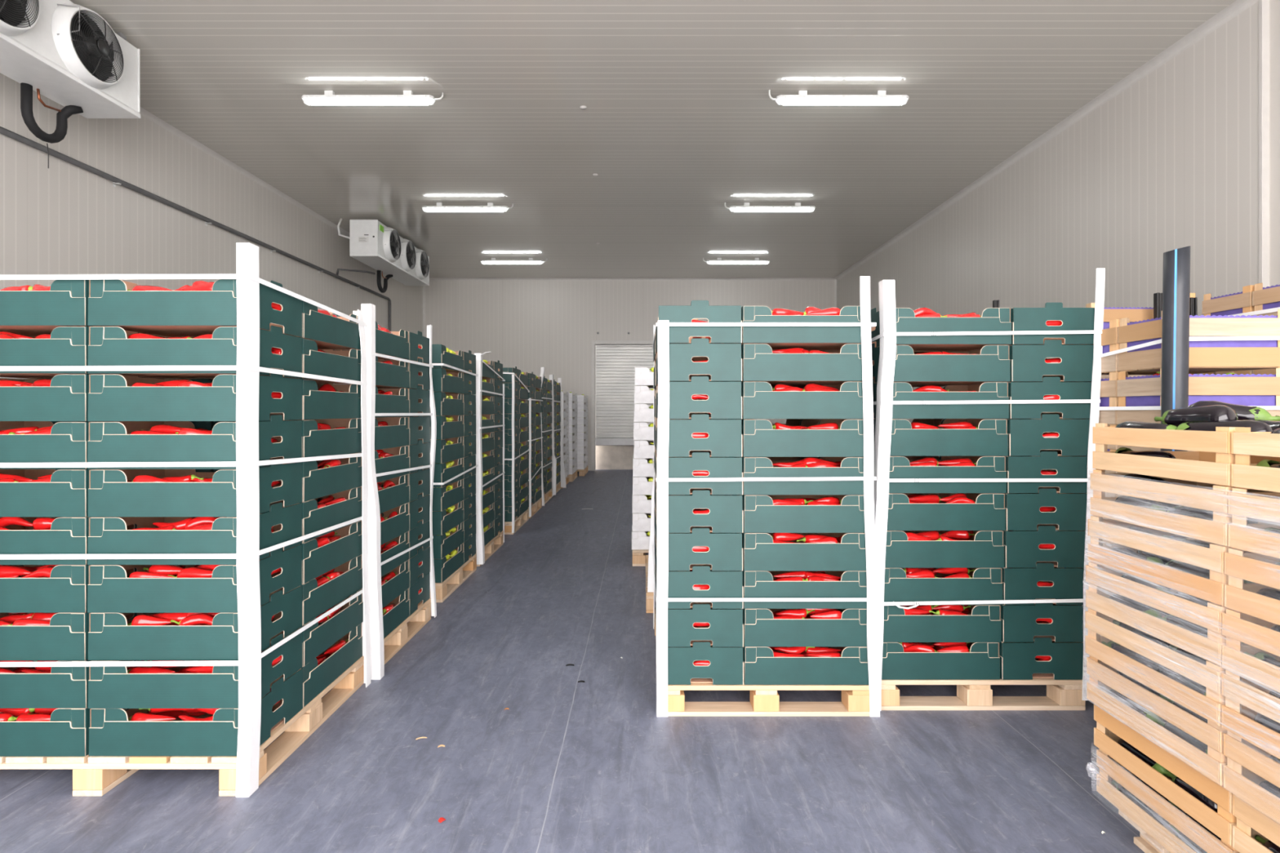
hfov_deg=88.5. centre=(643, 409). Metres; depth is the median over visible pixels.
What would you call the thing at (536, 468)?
cardboard tray
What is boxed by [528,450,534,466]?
cardboard tray
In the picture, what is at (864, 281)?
protector
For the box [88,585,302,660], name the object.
cardboard tray
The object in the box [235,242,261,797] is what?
protector
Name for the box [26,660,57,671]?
pepper
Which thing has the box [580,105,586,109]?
plug
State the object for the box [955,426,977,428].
pepper
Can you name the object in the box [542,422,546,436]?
cardboard tray
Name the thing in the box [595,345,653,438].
roller shutter
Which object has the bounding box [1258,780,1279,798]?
eggplant
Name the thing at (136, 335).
pepper
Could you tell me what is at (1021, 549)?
cardboard tray
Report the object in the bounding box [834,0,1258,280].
trim
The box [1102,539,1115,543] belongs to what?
crate
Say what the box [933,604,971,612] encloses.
pepper
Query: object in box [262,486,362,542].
cardboard tray
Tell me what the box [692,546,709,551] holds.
pepper
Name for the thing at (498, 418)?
cardboard tray
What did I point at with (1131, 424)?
eggplant
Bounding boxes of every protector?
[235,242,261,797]
[352,309,370,687]
[360,303,384,679]
[426,324,436,617]
[474,351,491,564]
[502,383,504,542]
[511,374,515,533]
[528,398,531,516]
[540,367,544,506]
[549,374,553,488]
[552,382,556,495]
[557,377,566,488]
[560,392,564,487]
[647,475,653,591]
[653,324,655,628]
[656,320,669,716]
[859,275,879,716]
[873,280,896,711]
[1081,268,1105,700]
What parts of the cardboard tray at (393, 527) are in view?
panel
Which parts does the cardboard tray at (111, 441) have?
panel, panel, panel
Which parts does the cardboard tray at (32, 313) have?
panel, panel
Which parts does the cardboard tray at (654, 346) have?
panel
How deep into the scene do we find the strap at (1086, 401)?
3.10 m
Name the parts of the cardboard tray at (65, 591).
panel, panel, panel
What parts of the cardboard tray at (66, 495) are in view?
panel, panel, panel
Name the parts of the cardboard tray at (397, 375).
panel, panel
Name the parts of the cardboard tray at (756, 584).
panel, panel, panel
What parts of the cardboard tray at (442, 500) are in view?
panel, panel, panel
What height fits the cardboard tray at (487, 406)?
0.198 m
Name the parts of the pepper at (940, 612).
stem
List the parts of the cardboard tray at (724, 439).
panel, panel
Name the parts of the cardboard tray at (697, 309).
panel, panel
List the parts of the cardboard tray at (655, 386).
panel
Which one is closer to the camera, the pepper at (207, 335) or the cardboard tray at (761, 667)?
the pepper at (207, 335)
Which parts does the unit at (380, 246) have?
panel, casing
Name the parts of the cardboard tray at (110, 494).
panel, panel, panel, panel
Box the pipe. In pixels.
[1158,245,1190,589]
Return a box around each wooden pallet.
[0,656,364,795]
[320,598,431,664]
[430,553,476,602]
[475,530,503,566]
[504,509,528,534]
[528,497,542,518]
[543,488,552,504]
[552,480,560,496]
[560,475,568,488]
[568,470,577,481]
[577,466,587,475]
[632,549,648,566]
[645,555,653,613]
[654,608,870,716]
[880,678,1085,710]
[1118,809,1170,852]
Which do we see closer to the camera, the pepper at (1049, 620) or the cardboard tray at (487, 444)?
the pepper at (1049, 620)
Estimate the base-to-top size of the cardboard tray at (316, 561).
0.198 m
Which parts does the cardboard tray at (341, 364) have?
panel, panel, panel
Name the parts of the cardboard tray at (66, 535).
panel, panel, panel, panel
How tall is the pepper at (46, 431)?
0.052 m
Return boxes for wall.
[0,72,422,378]
[425,280,834,471]
[837,0,1258,531]
[1269,0,1279,286]
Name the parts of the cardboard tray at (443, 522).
panel, panel, panel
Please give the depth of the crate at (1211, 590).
1.91 m
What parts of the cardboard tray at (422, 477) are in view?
panel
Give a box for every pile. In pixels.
[0,336,1049,718]
[446,477,653,561]
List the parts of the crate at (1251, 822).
corner post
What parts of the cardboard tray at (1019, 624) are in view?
panel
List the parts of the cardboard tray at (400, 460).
panel, panel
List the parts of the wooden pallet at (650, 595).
board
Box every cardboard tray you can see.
[0,279,162,337]
[0,326,162,378]
[0,373,121,421]
[0,421,109,469]
[0,469,89,516]
[0,516,137,564]
[0,564,137,613]
[0,612,137,660]
[0,660,136,708]
[0,707,129,756]
[50,421,106,424]
[87,324,302,378]
[87,414,302,469]
[87,502,302,564]
[87,544,302,613]
[88,279,302,337]
[88,373,302,421]
[88,458,302,516]
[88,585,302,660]
[88,626,302,708]
[88,667,303,755]
[162,377,213,382]
[163,337,213,379]
[191,421,213,431]
[195,469,213,472]
[213,418,361,457]
[213,452,362,502]
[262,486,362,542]
[300,300,360,350]
[300,520,362,583]
[300,554,362,625]
[301,588,363,666]
[301,622,362,706]
[302,337,360,383]
[302,379,360,419]
[317,445,408,482]
[317,474,408,513]
[333,313,408,359]
[333,349,408,387]
[346,417,408,450]
[374,386,408,417]
[380,468,430,502]
[380,502,408,545]
[380,531,408,577]
[381,493,430,530]
[381,560,408,608]
[382,589,408,638]
[384,330,429,364]
[384,358,430,390]
[405,415,463,439]
[408,385,430,416]
[408,415,430,444]
[408,436,463,463]
[408,440,430,473]
[408,457,463,487]
[408,520,430,559]
[408,546,430,587]
[408,573,430,616]
[430,391,463,415]
[431,344,463,372]
[431,368,463,393]
[432,479,463,511]
[432,500,463,534]
[432,522,463,559]
[433,542,463,582]
[445,370,475,395]
[446,350,475,373]
[457,414,494,433]
[462,391,475,414]
[462,432,475,457]
[462,473,475,499]
[462,514,475,542]
[463,412,475,435]
[463,453,475,478]
[463,493,475,521]
[463,533,475,564]
[481,360,493,378]
[481,377,493,396]
[481,396,494,414]
[481,431,494,453]
[481,449,494,471]
[482,467,494,490]
[482,485,493,509]
[482,502,493,528]
[484,520,493,546]
[486,411,534,426]
[487,413,528,427]
[492,412,502,431]
[493,360,502,380]
[493,377,502,397]
[493,395,502,413]
[493,428,502,448]
[493,445,502,466]
[493,462,502,484]
[493,480,502,502]
[493,497,502,519]
[493,514,502,537]
[502,366,519,383]
[502,381,519,398]
[504,396,519,413]
[504,411,519,429]
[504,426,519,444]
[504,440,528,457]
[504,441,519,458]
[504,457,519,475]
[504,467,528,486]
[504,471,519,490]
[504,486,519,506]
[504,502,519,521]
[517,384,528,399]
[518,369,528,386]
[518,426,528,442]
[519,399,528,413]
[519,454,528,471]
[519,481,528,501]
[519,495,528,515]
[528,371,534,386]
[528,385,534,399]
[528,398,534,413]
[528,424,534,439]
[528,437,534,453]
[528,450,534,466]
[528,463,534,479]
[528,476,534,493]
[528,489,534,506]
[533,448,542,464]
[534,374,541,388]
[534,387,542,399]
[534,400,541,413]
[534,413,541,426]
[534,425,541,438]
[534,436,541,451]
[534,461,541,476]
[534,473,541,489]
[534,485,542,502]
[541,376,546,389]
[541,387,546,400]
[541,399,546,413]
[541,411,546,424]
[542,378,551,391]
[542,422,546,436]
[542,434,546,448]
[542,446,546,460]
[542,457,546,471]
[542,469,546,484]
[543,480,546,494]
[545,390,551,401]
[545,412,551,423]
[546,401,551,412]
[546,423,551,435]
[546,434,551,446]
[546,444,551,457]
[546,456,551,469]
[546,466,551,481]
[546,477,551,493]
[553,379,555,391]
[553,390,555,400]
[555,382,560,392]
[555,391,560,402]
[555,402,560,412]
[555,412,560,422]
[555,422,560,432]
[555,431,560,443]
[555,441,560,453]
[555,451,560,463]
[555,471,560,484]
[556,462,560,473]
[560,451,566,462]
[560,460,566,469]
[561,391,566,400]
[563,400,566,408]
[563,408,566,417]
[563,443,566,453]
[564,417,566,426]
[564,426,566,435]
[564,434,566,444]
[565,416,568,426]
[566,391,568,400]
[566,400,568,408]
[566,408,568,417]
[566,424,568,434]
[566,432,568,442]
[566,441,568,451]
[566,449,568,459]
[566,457,568,468]
[566,466,568,476]
[568,392,575,401]
[568,400,575,408]
[568,408,575,417]
[568,417,575,425]
[568,424,575,433]
[568,432,575,441]
[568,440,575,449]
[568,448,575,457]
[568,456,575,466]
[568,464,575,474]
[577,394,586,402]
[577,402,586,409]
[577,409,586,417]
[577,417,586,424]
[577,424,586,431]
[577,431,586,439]
[577,439,586,447]
[577,445,586,454]
[577,453,586,462]
[577,460,586,469]
[631,524,649,549]
[632,457,653,476]
[632,476,653,494]
[632,494,651,513]
[632,513,650,531]
[633,419,653,439]
[633,440,653,458]
[634,383,653,404]
[634,404,653,422]
[635,367,653,386]
[653,322,692,361]
[653,354,657,389]
[653,389,700,417]
[653,417,656,448]
[653,447,657,475]
[654,476,701,511]
[654,504,657,539]
[654,534,657,567]
[655,300,742,353]
[655,337,742,385]
[655,376,742,418]
[656,413,742,457]
[656,452,742,494]
[656,490,742,533]
[656,524,742,570]
[656,556,743,608]
[667,604,743,647]
[667,607,743,684]
[727,418,822,426]
[732,418,863,457]
[733,494,865,533]
[741,305,861,350]
[741,343,862,384]
[741,382,862,418]
[742,456,863,494]
[742,531,866,570]
[742,569,866,608]
[742,608,866,646]
[742,645,868,684]
[743,350,839,353]
[765,457,819,461]
[770,384,824,386]
[771,418,803,425]
[860,417,1008,456]
[870,307,1011,351]
[871,342,1009,384]
[872,378,1008,418]
[881,642,999,679]
[883,604,1001,642]
[884,530,1004,568]
[884,568,1002,604]
[886,493,1005,530]
[888,456,1006,493]
[903,456,941,459]
[911,384,965,386]
[911,418,946,426]
[913,351,949,354]
[965,339,1093,385]
[970,302,1094,351]
[976,603,1083,642]
[999,637,1083,679]
[1000,413,1089,456]
[1002,563,1084,604]
[1003,488,1087,530]
[1003,525,1085,568]
[1005,451,1087,493]
[1008,377,1091,418]
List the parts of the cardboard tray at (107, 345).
panel, panel, panel, panel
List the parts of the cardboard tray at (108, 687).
panel, panel, panel, panel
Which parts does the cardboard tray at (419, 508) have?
panel, panel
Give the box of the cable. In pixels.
[337,217,349,239]
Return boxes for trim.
[139,106,349,236]
[422,285,425,337]
[429,277,835,280]
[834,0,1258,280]
[834,279,837,307]
[1258,0,1269,287]
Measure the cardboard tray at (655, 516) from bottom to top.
0.198 m
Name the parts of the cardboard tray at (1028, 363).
panel, panel, panel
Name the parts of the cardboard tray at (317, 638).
panel, panel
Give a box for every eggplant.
[1101,640,1161,673]
[1106,688,1164,726]
[1108,594,1161,618]
[1110,546,1164,565]
[1111,780,1170,826]
[1112,447,1176,458]
[1112,620,1171,648]
[1114,495,1167,511]
[1115,421,1177,429]
[1116,670,1173,703]
[1117,737,1174,777]
[1120,573,1173,595]
[1123,473,1171,484]
[1126,527,1173,539]
[1130,772,1180,808]
[1133,600,1170,616]
[1136,550,1178,564]
[1151,789,1185,814]
[1153,500,1183,511]
[1154,404,1238,426]
[1156,614,1207,637]
[1160,560,1209,579]
[1161,667,1206,696]
[1163,721,1207,754]
[1166,774,1217,813]
[1167,506,1213,520]
[1168,644,1208,665]
[1169,824,1207,852]
[1173,420,1273,431]
[1173,591,1212,606]
[1173,701,1207,723]
[1179,538,1209,548]
[1185,813,1221,840]
[1188,400,1279,421]
[1243,418,1279,430]
[1243,652,1279,667]
[1244,579,1255,583]
[1247,517,1257,523]
[1252,459,1279,468]
[1253,713,1279,733]
[1254,835,1279,852]
[1256,588,1279,599]
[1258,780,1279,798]
[1263,527,1279,533]
[1263,624,1279,632]
[1268,689,1279,698]
[1269,755,1279,763]
[1271,427,1279,433]
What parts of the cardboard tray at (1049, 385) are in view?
panel, panel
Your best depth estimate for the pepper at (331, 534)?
3.23 m
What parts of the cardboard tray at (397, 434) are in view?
panel, panel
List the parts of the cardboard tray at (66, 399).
panel, panel, panel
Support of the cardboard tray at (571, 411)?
on the cardboard tray at (571, 420)
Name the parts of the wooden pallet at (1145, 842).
board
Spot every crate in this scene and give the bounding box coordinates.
[1073,372,1215,425]
[1084,492,1117,519]
[1084,608,1242,726]
[1085,302,1153,327]
[1085,561,1247,666]
[1086,655,1270,786]
[1087,515,1259,606]
[1090,469,1279,546]
[1093,423,1279,486]
[1093,703,1236,846]
[1096,749,1239,852]
[1101,319,1217,374]
[1101,374,1153,378]
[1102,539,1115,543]
[1105,425,1117,472]
[1115,368,1279,424]
[1117,309,1279,372]
[1117,444,1194,472]
[1117,494,1194,540]
[1201,284,1254,316]
[1203,369,1252,374]
[1221,669,1279,759]
[1222,608,1279,693]
[1222,730,1279,823]
[1224,548,1279,625]
[1227,488,1279,558]
[1231,427,1279,493]
[1232,793,1279,852]
[1252,282,1279,315]
[1252,368,1275,374]
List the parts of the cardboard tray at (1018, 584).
panel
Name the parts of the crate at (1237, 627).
corner post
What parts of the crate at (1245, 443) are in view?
corner post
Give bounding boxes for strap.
[0,273,367,326]
[0,365,367,386]
[0,453,361,467]
[0,516,361,559]
[0,589,363,666]
[365,351,433,367]
[366,413,432,416]
[367,464,431,477]
[367,536,433,570]
[431,363,478,376]
[433,464,478,484]
[475,359,505,381]
[475,389,504,395]
[475,424,504,428]
[475,471,504,488]
[502,372,529,392]
[504,448,529,460]
[520,399,542,400]
[652,322,876,350]
[652,458,876,481]
[652,544,876,601]
[871,329,1102,342]
[872,399,1100,404]
[876,599,1085,605]
[878,478,1090,482]
[1098,336,1279,358]
[1098,405,1279,410]
[1227,306,1279,315]
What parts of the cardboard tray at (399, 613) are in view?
panel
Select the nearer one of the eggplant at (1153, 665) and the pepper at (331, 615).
the eggplant at (1153, 665)
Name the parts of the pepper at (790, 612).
stem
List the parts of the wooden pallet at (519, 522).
board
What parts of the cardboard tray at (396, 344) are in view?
panel, panel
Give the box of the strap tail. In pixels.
[892,601,919,609]
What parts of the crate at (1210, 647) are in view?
corner post, corner post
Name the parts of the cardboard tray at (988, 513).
panel, panel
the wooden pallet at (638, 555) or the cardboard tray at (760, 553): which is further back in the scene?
the wooden pallet at (638, 555)
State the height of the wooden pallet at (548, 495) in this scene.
0.143 m
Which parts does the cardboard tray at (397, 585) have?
panel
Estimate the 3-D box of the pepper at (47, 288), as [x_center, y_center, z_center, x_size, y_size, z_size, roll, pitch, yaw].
[-2.242,-0.449,2.488,0.198,0.044,0.046,0,0,8]
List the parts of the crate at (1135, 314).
corner post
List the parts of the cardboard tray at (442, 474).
panel, panel, panel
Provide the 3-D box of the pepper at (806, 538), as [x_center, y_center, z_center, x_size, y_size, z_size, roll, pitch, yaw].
[0.833,0.621,3.145,0.198,0.047,0.055,0,0,3]
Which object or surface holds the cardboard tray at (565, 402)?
on the cardboard tray at (564, 410)
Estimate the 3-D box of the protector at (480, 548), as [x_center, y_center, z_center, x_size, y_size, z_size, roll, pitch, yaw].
[-1.468,0.438,5.994,0.153,1.935,0.064,0,0,0]
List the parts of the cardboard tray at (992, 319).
panel, panel, panel, panel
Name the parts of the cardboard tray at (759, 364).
panel, panel, panel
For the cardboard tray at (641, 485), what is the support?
on the cardboard tray at (641, 504)
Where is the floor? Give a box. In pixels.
[0,469,1144,852]
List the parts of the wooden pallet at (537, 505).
board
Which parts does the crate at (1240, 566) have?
corner post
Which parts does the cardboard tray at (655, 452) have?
panel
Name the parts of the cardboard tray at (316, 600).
panel, panel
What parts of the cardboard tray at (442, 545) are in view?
panel, panel, panel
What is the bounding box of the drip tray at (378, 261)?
[349,253,429,285]
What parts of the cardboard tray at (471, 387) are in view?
panel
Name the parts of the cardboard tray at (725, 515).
panel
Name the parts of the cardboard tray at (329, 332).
panel, panel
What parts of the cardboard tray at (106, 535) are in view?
panel, panel, panel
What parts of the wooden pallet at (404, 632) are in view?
board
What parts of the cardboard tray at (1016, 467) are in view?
panel, panel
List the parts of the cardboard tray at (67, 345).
panel, panel, panel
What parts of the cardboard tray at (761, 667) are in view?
panel, panel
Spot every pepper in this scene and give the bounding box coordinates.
[0,284,32,290]
[0,331,32,338]
[0,333,14,338]
[0,379,32,386]
[0,383,17,386]
[0,426,39,434]
[0,431,24,434]
[0,472,33,482]
[0,478,18,482]
[0,516,32,527]
[0,564,31,577]
[0,575,18,577]
[0,613,34,623]
[0,620,10,625]
[0,660,34,662]
[0,668,15,673]
[0,708,35,716]
[0,713,17,721]
[8,618,49,626]
[13,713,50,721]
[18,383,38,386]
[21,566,54,577]
[22,669,50,673]
[23,613,57,621]
[24,428,51,434]
[26,476,50,482]
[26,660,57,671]
[30,286,50,290]
[31,284,46,289]
[32,335,50,338]
[32,378,51,386]
[32,517,55,529]
[34,333,50,337]
[34,708,57,715]
[35,564,58,569]
[36,426,52,431]
[37,474,52,479]
[127,284,172,290]
[127,333,167,338]
[127,382,164,386]
[127,571,174,577]
[127,614,171,625]
[127,666,175,673]
[128,711,176,720]
[129,430,170,434]
[131,475,173,482]
[131,525,176,529]
[138,708,195,714]
[141,424,186,434]
[143,564,183,576]
[144,660,184,668]
[150,613,187,623]
[151,517,193,529]
[154,379,190,386]
[161,474,204,482]
[167,336,191,338]
[168,566,213,577]
[170,613,213,625]
[173,284,190,290]
[175,381,211,386]
[175,427,212,434]
[177,428,212,434]
[178,715,213,720]
[181,281,214,290]
[182,523,213,529]
[183,516,217,528]
[186,613,218,617]
[186,666,213,673]
[191,477,212,482]
[192,280,208,285]
[192,333,212,338]
[195,708,218,715]
[196,564,220,570]
[203,382,212,386]
[271,302,281,311]
[271,391,281,398]
[271,437,277,443]
[271,480,281,486]
[271,568,281,574]
[271,655,282,666]
[315,613,327,624]
[316,537,330,547]
[316,577,328,586]
[316,656,325,666]
[317,309,333,316]
[317,383,337,391]
[317,422,331,430]
[317,495,334,503]
[317,502,326,508]
[317,531,337,538]
[318,459,332,466]
[321,568,334,576]
[323,459,341,467]
[324,497,346,506]
[324,571,343,581]
[324,606,342,620]
[324,638,348,653]
[328,535,340,542]
[332,426,346,429]
[375,449,385,455]
[377,389,384,394]
[377,421,388,426]
[377,452,394,457]
[377,481,383,485]
[377,485,384,490]
[380,327,392,333]
[380,515,386,521]
[380,542,386,551]
[381,579,386,585]
[382,360,393,364]
[382,391,393,395]
[382,480,395,489]
[382,541,397,551]
[382,572,397,582]
[382,603,395,614]
[385,511,398,519]
[445,462,451,468]
[446,484,453,490]
[447,505,455,512]
[448,527,456,533]
[449,549,457,558]
[691,319,708,322]
[691,395,708,399]
[691,432,708,438]
[692,360,708,362]
[692,471,709,475]
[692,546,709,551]
[693,509,709,514]
[693,584,709,590]
[693,622,710,626]
[693,660,710,666]
[771,308,804,314]
[771,312,803,315]
[771,533,804,541]
[772,347,804,353]
[772,384,803,391]
[772,386,801,391]
[772,422,806,429]
[772,458,805,466]
[772,498,803,505]
[773,539,798,543]
[773,570,805,579]
[773,576,804,581]
[773,616,804,618]
[773,646,814,654]
[773,652,804,657]
[776,608,814,618]
[778,350,802,353]
[782,497,813,505]
[786,462,807,466]
[796,534,836,543]
[802,349,808,353]
[802,383,839,391]
[803,306,822,315]
[804,457,839,466]
[804,576,839,581]
[804,646,840,653]
[805,307,840,315]
[805,571,840,579]
[806,386,838,391]
[806,422,839,429]
[806,501,840,505]
[806,652,841,657]
[807,350,829,353]
[807,427,831,429]
[807,462,837,466]
[807,608,838,614]
[808,537,839,543]
[809,609,842,618]
[813,497,841,504]
[898,642,934,648]
[902,568,934,573]
[903,608,931,615]
[903,644,937,652]
[905,532,933,540]
[906,568,937,577]
[907,604,938,615]
[908,494,941,502]
[909,457,937,465]
[909,501,937,503]
[910,462,937,466]
[911,422,938,428]
[912,385,949,391]
[913,306,942,316]
[915,313,946,317]
[916,351,942,354]
[916,530,942,540]
[928,608,968,615]
[933,568,975,574]
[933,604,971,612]
[933,642,969,647]
[937,421,977,428]
[937,457,976,466]
[937,536,956,540]
[937,645,969,652]
[939,493,967,502]
[939,530,974,539]
[942,351,968,354]
[943,311,976,317]
[943,573,973,577]
[945,496,975,503]
[946,462,975,466]
[955,314,981,317]
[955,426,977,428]
[1035,618,1052,623]
[1035,655,1051,659]
[1036,581,1053,586]
[1038,543,1054,549]
[1039,506,1055,511]
[1040,470,1057,475]
[1042,432,1058,437]
[1043,395,1059,399]
[1044,357,1061,363]
[1045,320,1062,325]
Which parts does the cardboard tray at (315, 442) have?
panel, panel, panel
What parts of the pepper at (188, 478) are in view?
stem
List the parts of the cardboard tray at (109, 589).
panel, panel, panel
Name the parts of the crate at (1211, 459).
corner post, corner post, corner post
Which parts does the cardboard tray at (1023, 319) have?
panel, panel, panel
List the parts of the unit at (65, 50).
plate, plate, panel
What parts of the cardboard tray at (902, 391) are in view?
panel, panel, panel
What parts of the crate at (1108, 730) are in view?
corner post, corner post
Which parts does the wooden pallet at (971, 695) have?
board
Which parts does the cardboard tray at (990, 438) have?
panel, panel, panel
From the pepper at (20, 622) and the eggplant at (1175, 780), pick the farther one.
the pepper at (20, 622)
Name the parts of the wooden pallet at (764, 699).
board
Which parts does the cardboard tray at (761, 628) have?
panel, panel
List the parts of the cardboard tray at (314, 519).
panel, panel, panel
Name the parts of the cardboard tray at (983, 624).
panel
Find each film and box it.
[1082,495,1279,754]
[1090,758,1199,852]
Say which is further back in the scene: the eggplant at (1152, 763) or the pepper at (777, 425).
the pepper at (777, 425)
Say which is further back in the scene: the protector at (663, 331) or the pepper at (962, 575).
the pepper at (962, 575)
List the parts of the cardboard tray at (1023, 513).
panel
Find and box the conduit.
[0,126,391,331]
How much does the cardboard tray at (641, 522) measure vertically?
0.187 m
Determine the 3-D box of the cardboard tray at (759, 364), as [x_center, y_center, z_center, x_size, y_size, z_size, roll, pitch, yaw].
[0.760,-0.234,3.250,0.590,0.198,0.391,0,0,0]
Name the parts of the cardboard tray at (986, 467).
panel, panel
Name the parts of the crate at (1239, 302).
corner post, corner post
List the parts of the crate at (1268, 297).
corner post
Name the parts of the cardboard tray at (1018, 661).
panel, panel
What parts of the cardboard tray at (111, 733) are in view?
panel, panel, panel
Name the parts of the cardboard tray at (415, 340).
panel, panel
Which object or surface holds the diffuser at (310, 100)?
attached to the ceiling lamp at (329, 98)
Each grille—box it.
[0,0,39,27]
[71,10,124,82]
[390,230,400,259]
[406,242,416,268]
[420,251,429,277]
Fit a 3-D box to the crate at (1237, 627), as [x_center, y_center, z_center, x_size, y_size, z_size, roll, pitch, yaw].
[1.688,0.587,1.432,0.400,0.154,0.515,0,0,0]
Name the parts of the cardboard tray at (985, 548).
panel, panel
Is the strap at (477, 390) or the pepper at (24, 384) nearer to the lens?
the pepper at (24, 384)
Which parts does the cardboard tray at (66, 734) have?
panel, panel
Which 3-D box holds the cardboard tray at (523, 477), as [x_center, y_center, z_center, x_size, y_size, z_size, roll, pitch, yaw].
[-1.684,0.827,8.200,0.391,0.198,0.590,0,0,0]
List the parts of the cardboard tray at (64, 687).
panel, panel, panel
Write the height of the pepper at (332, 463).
0.059 m
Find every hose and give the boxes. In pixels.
[20,82,83,168]
[377,270,392,293]
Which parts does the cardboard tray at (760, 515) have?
panel, panel, panel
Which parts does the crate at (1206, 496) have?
corner post, corner post, corner post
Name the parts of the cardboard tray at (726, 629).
panel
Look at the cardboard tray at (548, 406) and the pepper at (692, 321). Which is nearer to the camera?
the pepper at (692, 321)
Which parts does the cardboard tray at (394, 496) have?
panel, panel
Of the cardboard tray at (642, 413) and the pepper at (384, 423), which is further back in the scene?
the cardboard tray at (642, 413)
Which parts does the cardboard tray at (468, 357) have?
panel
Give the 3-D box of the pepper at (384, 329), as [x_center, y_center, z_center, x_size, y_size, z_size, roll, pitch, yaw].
[-1.505,-0.455,3.839,0.044,0.049,0.200,0,0,-2]
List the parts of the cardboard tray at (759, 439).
panel, panel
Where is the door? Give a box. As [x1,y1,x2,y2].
[591,340,653,471]
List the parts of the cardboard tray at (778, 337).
panel, panel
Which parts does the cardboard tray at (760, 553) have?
panel, panel, panel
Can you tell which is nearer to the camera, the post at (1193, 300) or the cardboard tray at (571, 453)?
the post at (1193, 300)
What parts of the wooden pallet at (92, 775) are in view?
board, board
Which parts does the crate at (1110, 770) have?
corner post, corner post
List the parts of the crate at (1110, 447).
corner post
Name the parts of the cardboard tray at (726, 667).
panel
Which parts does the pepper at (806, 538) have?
stem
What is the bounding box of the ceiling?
[70,0,1235,277]
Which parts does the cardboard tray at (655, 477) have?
panel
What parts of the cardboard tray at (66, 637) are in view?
panel, panel, panel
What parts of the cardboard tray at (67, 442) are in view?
panel, panel, panel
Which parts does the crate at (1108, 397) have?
corner post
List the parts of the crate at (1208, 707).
corner post, corner post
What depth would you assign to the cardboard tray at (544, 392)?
9.87 m
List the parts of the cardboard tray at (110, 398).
panel, panel, panel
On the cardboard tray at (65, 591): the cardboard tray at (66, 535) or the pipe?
the cardboard tray at (66, 535)
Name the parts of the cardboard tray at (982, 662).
panel, panel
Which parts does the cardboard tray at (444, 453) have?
panel, panel, panel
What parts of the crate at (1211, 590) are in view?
corner post, corner post, corner post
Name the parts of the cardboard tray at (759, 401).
panel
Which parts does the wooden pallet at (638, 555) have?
board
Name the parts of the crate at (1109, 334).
corner post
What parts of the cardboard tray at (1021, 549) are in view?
panel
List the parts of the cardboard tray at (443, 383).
panel, panel, panel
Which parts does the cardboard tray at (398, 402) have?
panel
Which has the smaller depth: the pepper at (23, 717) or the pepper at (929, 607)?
the pepper at (23, 717)
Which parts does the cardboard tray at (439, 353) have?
panel, panel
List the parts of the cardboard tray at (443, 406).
panel, panel, panel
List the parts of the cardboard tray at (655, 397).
panel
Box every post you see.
[992,299,999,307]
[1153,292,1162,319]
[1189,293,1197,374]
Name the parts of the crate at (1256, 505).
corner post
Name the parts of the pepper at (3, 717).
stem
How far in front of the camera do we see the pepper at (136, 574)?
2.45 m
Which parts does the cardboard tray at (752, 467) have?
panel, panel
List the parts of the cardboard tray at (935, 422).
panel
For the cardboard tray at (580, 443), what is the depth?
14.10 m
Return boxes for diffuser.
[306,97,429,105]
[425,207,504,211]
[483,261,541,264]
[709,261,767,264]
[733,207,812,211]
[781,97,903,105]
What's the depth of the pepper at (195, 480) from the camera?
2.52 m
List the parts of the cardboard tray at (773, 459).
panel, panel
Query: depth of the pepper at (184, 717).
2.46 m
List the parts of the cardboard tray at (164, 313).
panel, panel, panel, panel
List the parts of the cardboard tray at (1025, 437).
panel, panel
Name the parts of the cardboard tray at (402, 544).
panel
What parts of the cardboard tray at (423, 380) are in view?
panel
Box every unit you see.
[0,0,140,118]
[349,219,429,285]
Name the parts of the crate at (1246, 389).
corner post, corner post, corner post, corner post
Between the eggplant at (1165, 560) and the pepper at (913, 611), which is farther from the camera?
the pepper at (913, 611)
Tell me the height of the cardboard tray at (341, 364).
0.198 m
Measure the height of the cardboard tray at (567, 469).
0.181 m
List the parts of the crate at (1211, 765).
corner post, corner post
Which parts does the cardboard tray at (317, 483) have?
panel, panel, panel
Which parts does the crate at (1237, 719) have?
corner post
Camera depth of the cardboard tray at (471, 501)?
5.64 m
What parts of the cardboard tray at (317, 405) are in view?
panel, panel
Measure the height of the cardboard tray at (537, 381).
0.198 m
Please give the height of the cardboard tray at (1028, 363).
0.198 m
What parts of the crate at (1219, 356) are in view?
corner post, corner post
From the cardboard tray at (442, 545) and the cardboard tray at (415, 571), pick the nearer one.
the cardboard tray at (415, 571)
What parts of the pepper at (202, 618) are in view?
stem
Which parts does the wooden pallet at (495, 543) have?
board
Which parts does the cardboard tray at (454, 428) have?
panel, panel, panel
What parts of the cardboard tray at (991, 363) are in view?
panel, panel, panel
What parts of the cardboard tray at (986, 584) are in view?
panel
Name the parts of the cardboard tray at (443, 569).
panel, panel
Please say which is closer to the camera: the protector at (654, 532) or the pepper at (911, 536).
the pepper at (911, 536)
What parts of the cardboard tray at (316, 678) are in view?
panel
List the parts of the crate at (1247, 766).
corner post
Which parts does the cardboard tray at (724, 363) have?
panel, panel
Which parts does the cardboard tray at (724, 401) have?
panel, panel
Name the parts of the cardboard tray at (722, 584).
panel, panel, panel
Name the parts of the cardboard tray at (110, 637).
panel, panel, panel, panel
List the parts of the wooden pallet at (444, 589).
board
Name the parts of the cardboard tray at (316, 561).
panel, panel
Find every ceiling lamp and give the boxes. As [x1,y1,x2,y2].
[301,90,443,105]
[422,202,513,211]
[480,257,547,264]
[702,257,769,264]
[724,202,815,212]
[768,89,909,105]

